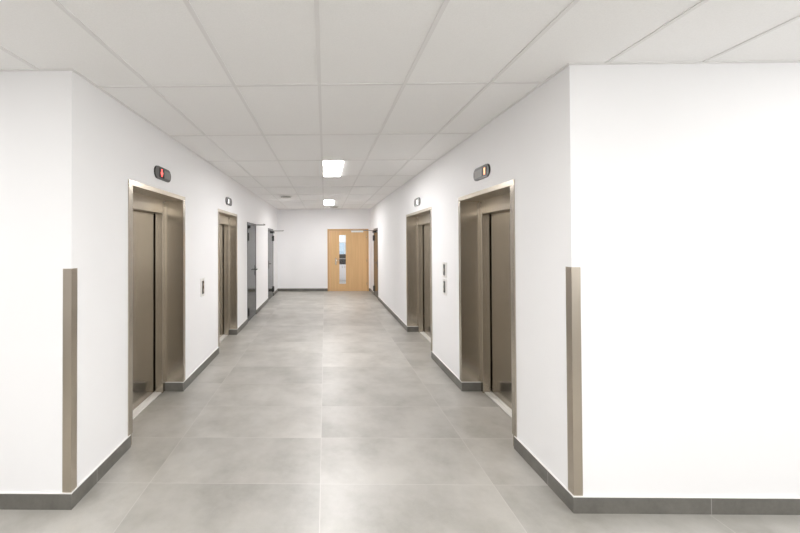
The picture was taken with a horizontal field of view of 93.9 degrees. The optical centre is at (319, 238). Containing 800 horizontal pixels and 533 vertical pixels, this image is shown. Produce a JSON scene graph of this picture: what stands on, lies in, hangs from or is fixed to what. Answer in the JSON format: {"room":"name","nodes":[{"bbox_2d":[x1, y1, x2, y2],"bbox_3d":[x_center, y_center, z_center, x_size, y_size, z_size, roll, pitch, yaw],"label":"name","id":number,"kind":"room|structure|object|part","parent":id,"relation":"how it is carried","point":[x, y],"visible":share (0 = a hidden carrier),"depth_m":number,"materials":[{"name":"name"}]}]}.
{"room":"elevator lobby","nodes":[
{"label":"elevator lobby","id":0,"kind":"room"},
{"bbox_2d":[0,71,277,491],"bbox_3d":[-3.296,0.369,7.565,3.578,2.816,10.408,0,-1,1],"label":"wall","id":1,"kind":"structure","parent":0,"point":[70,151],"depth_m":2.42,"materials":[{"name":"white paint"}]},
{"bbox_2d":[62,268,76,492],"bbox_3d":[-1.607,0.905,2.354,0.056,1.420,0.056,0,-1,1],"label":"guard","id":2,"kind":"object","parent":1,"relation":"attached to","point":[69,406],"visible":1,"depth_m":2.33,"materials":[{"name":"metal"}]},
{"bbox_2d":[0,288,277,509],"bbox_3d":[-3.287,1.724,7.421,3.590,0.102,10.170,0,-1,1],"label":"baseboard","id":3,"kind":"structure","parent":1,"relation":"attached to","point":[8,500],"depth_m":2.41,"materials":[{"name":"grey plastic"}]},
{"bbox_2d":[128,179,184,444],"bbox_3d":[-1.734,0.626,3.616,0.353,2.212,1.220,0,-1,1],"label":"elevator","id":4,"kind":"object","parent":1,"relation":"attached to","point":[156,217],"visible":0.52,"depth_m":4.06,"materials":[{"name":"metal"}]},
{"bbox_3d":[-1.870,0.695,3.902,0.026,2.049,0.566,0,-1,1],"label":"door panel","id":5,"kind":"part","parent":4,"relation":"part of","materials":[{"name":"metal"}]},
{"bbox_3d":[-1.832,1.726,3.607,0.107,0.012,0.976,0,-1,1],"label":"sill","id":6,"kind":"part","parent":4,"relation":"part of","materials":[{"name":"silver metal"}]},
{"bbox_3d":[-1.799,0.663,4.154,0.085,2.148,0.100,0,-1,1],"label":"landing post","id":7,"kind":"part","parent":4,"relation":"part of","materials":[{"name":"metal"}]},
{"bbox_2d":[154,165,170,181],"bbox_3d":[-1.561,-0.639,3.650,0.018,0.124,0.360,0,-1,1],"label":"indicator","id":8,"kind":"object","parent":1,"relation":"attached to","point":[163,174],"visible":1,"depth_m":3.62,"materials":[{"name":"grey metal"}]},
{"bbox_2d":[165,171,169,179],"bbox_3d":[-1.555,-0.639,3.737,0.004,0.074,0.130,0,-1,1],"label":"indicator light","id":9,"kind":"object","parent":8,"relation":"attached to","point":[167,173],"depth_m":3.74,"materials":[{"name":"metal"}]},
{"bbox_2d":[200,278,204,296],"bbox_3d":[-1.538,0.648,4.828,0.018,0.240,0.150,0,-1,1],"label":"panel","id":10,"kind":"object","parent":1,"relation":"attached to","point":[202,280],"visible":1,"depth_m":4.80,"materials":[{"name":"white"}]},
{"bbox_2d":[218,209,237,346],"bbox_3d":[-1.658,0.657,6.137,0.278,2.198,1.205,0,-1,1],"label":"elevator","id":11,"kind":"object","parent":1,"relation":"attached to","point":[227,221],"visible":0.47,"depth_m":6.62,"materials":[{"name":"metal"}]},
{"bbox_3d":[-1.757,0.726,6.419,0.026,2.035,0.558,0,-1,1],"label":"door panel","id":12,"kind":"part","parent":11,"relation":"part of","materials":[{"name":"metal"}]},
{"bbox_3d":[-1.719,1.750,6.128,0.107,0.012,0.961,0,-1,1],"label":"sill","id":13,"kind":"part","parent":11,"relation":"part of","materials":[{"name":"silver metal"}]},
{"bbox_3d":[-1.687,0.694,6.668,0.085,2.134,0.100,0,-1,1],"label":"landing post","id":14,"kind":"part","parent":11,"relation":"part of","materials":[{"name":"metal"}]},
{"bbox_2d":[225,197,231,205],"bbox_3d":[-1.523,-0.617,6.160,0.018,0.128,0.380,0,-1,1],"label":"indicator","id":15,"kind":"object","parent":1,"relation":"attached to","point":[228,200],"visible":1,"depth_m":6.11,"materials":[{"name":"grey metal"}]},
{"bbox_2d":[247,222,264,321],"bbox_3d":[-1.383,0.719,8.100,0.469,2.110,0.970,0,-1,1],"label":"door","id":16,"kind":"structure","parent":1,"relation":"in","point":[251,227],"depth_m":8.05,"materials":[{"name":"grey paint"}]},
{"bbox_3d":[-1.554,0.720,8.103,0.126,2.110,0.970,0,-1,1],"label":"frame","id":17,"kind":"part","parent":16,"relation":"part of","materials":[{"name":"grey paint"}]},
{"bbox_2d":[268,228,283,300],"bbox_3d":[-1.340,0.759,10.935,0.469,2.085,1.060,0,-1,1],"label":"door","id":18,"kind":"structure","parent":1,"relation":"in","point":[270,231],"depth_m":10.88,"materials":[{"name":"grey paint"}]},
{"bbox_2d":[277,209,369,287],"bbox_3d":[0.153,0.403,12.593,3.168,2.816,0.250,0,-1,1],"label":"wall","id":19,"kind":"structure","parent":0,"point":[302,256],"depth_m":12.48,"materials":[{"name":"white paint"}]},
{"bbox_2d":[278,288,369,290],"bbox_3d":[0.157,1.759,12.449,3.144,0.102,0.012,0,-1,1],"label":"baseboard","id":20,"kind":"structure","parent":19,"relation":"attached to","point":[279,289],"depth_m":12.45,"materials":[{"name":"grey"}]},
{"bbox_2d":[327,229,368,290],"bbox_3d":[0.982,0.747,12.521,1.400,2.120,0.262,0,-1,1],"label":"door","id":21,"kind":"structure","parent":19,"relation":"in","point":[347,249],"depth_m":12.45,"materials":[{"name":"brown wood"}]},
{"bbox_3d":[0.795,0.725,12.477,0.228,1.665,0.008,0,-1,1],"label":"glass pane","id":22,"kind":"part","parent":21,"relation":"part of","materials":[{"name":"white"}]},
{"bbox_2d":[0,0,799,209],"bbox_3d":[0.278,-1.100,6.989,11.246,0.120,20.838,0,-1,1],"label":"ceiling","id":23,"kind":"structure","parent":0,"point":[264,92],"depth_m":2.23,"materials":[{"name":"tile"}]},
{"bbox_2d":[324,200,333,204],"bbox_3d":[0.274,-1.004,10.381,0.284,0.006,1.176,0,-1,1],"label":"recessed light","id":24,"kind":"object","parent":23,"relation":"in","point":[326,202],"visible":0.99,"depth_m":10.28,"materials":[{"name":"white plastic"}]},
{"bbox_2d":[323,161,343,176],"bbox_3d":[0.202,-1.050,5.582,0.284,0.006,1.176,0,-1,1],"label":"recessed light","id":25,"kind":"object","parent":23,"relation":"in","point":[330,168],"visible":1,"depth_m":5.50,"materials":[{"name":"white plastic"}]},
{"bbox_2d":[0,291,799,532],"bbox_3d":[0.313,1.831,6.979,11.200,0.150,20.800,0,-1,1],"label":"floor","id":26,"kind":"structure","parent":0,"point":[323,413],"depth_m":2.88,"materials":[{"name":"grey tile"}]},
{"bbox_2d":[370,63,799,496],"bbox_3d":[3.687,0.339,7.460,4.054,2.816,10.408,0,-1,1],"label":"wall","id":27,"kind":"structure","parent":0,"point":[673,190],"depth_m":2.28,"materials":[{"name":"white paint"}]},
{"bbox_2d":[363,228,377,298],"bbox_3d":[1.601,0.746,11.081,0.469,2.090,0.900,0,-1,1],"label":"door","id":28,"kind":"structure","parent":27,"relation":"in","point":[375,231],"depth_m":11.12,"materials":[{"name":"grey paint"}]},
{"bbox_2d":[414,197,419,206],"bbox_3d":[1.626,-0.602,6.082,0.018,0.128,0.380,0,-1,1],"label":"indicator","id":29,"kind":"object","parent":27,"relation":"attached to","point":[417,200],"visible":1,"depth_m":6.03,"materials":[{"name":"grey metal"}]},
{"bbox_2d":[406,207,432,351],"bbox_3d":[1.801,0.646,6.083,0.338,2.190,1.630,0,-1,1],"label":"elevator","id":30,"kind":"object","parent":27,"relation":"attached to","point":[418,223],"visible":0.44,"depth_m":6.77,"materials":[{"name":"metal"}]},
{"bbox_3d":[1.879,0.685,6.824,0.085,2.126,0.100,0,-1,1],"label":"landing post","id":31,"kind":"part","parent":30,"relation":"part of","materials":[{"name":"metal"}]},
{"bbox_3d":[1.901,1.735,6.071,0.107,0.012,1.386,0,-1,1],"label":"sill","id":32,"kind":"part","parent":30,"relation":"part of","materials":[{"name":"silver metal"}]},
{"bbox_3d":[1.940,0.715,6.467,0.026,2.027,0.771,0,-1,1],"label":"door panel","id":33,"kind":"part","parent":30,"relation":"part of","materials":[{"name":"metal"}]},
{"bbox_2d":[442,262,446,277],"bbox_3d":[1.610,0.408,4.703,0.018,0.198,0.150,0,-1,1],"label":"panel","id":34,"kind":"object","parent":27,"relation":"attached to","point":[444,264],"visible":1,"depth_m":4.68,"materials":[{"name":"white"}]},
{"bbox_2d":[443,278,446,295],"bbox_3d":[1.611,0.626,4.700,0.018,0.205,0.150,0,-1,1],"label":"panel","id":35,"kind":"object","parent":27,"relation":"attached to","point":[444,280],"visible":1,"depth_m":4.66,"materials":[{"name":"white"}]},
{"bbox_2d":[473,164,489,180],"bbox_3d":[1.589,-0.642,3.583,0.018,0.124,0.360,0,-1,1],"label":"indicator","id":36,"kind":"object","parent":27,"relation":"attached to","point":[482,172],"visible":1,"depth_m":3.56,"materials":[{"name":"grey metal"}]},
{"bbox_2d":[474,169,481,178],"bbox_3d":[1.585,-0.641,3.648,0.004,0.074,0.173,0,-1,1],"label":"indicator light","id":37,"kind":"object","parent":36,"relation":"attached to","point":[477,172],"depth_m":3.63,"materials":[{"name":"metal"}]},
{"bbox_2d":[458,179,516,445],"bbox_3d":[1.774,0.622,3.575,0.358,2.190,1.235,0,-1,1],"label":"elevator","id":38,"kind":"object","parent":27,"relation":"attached to","point":[486,217],"visible":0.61,"depth_m":4.04,"materials":[{"name":"metal"}]},
{"bbox_3d":[1.859,0.659,4.119,0.085,2.126,0.100,0,-1,1],"label":"landing post","id":39,"kind":"part","parent":38,"relation":"part of","materials":[{"name":"metal"}]},
{"bbox_3d":[1.884,1.711,3.563,0.107,0.012,0.991,0,-1,1],"label":"sill","id":40,"kind":"part","parent":38,"relation":"part of","materials":[{"name":"silver metal"}]},
{"bbox_3d":[1.921,0.690,3.861,0.026,2.027,0.574,0,-1,1],"label":"door panel","id":41,"kind":"part","parent":38,"relation":"part of","materials":[{"name":"metal"}]},
{"bbox_2d":[566,267,582,495],"bbox_3d":[1.609,0.892,2.306,0.056,1.420,0.056,0,-1,1],"label":"guard","id":42,"kind":"object","parent":27,"relation":"attached to","point":[573,274],"visible":1,"depth_m":2.28,"materials":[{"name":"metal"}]},
{"bbox_2d":[370,288,799,514],"bbox_3d":[3.685,1.695,7.316,4.066,0.102,10.170,0,-1,1],"label":"baseboard","id":43,"kind":"structure","parent":27,"relation":"attached to","point":[713,505],"depth_m":2.26,"materials":[{"name":"grey plastic"}]}
]}

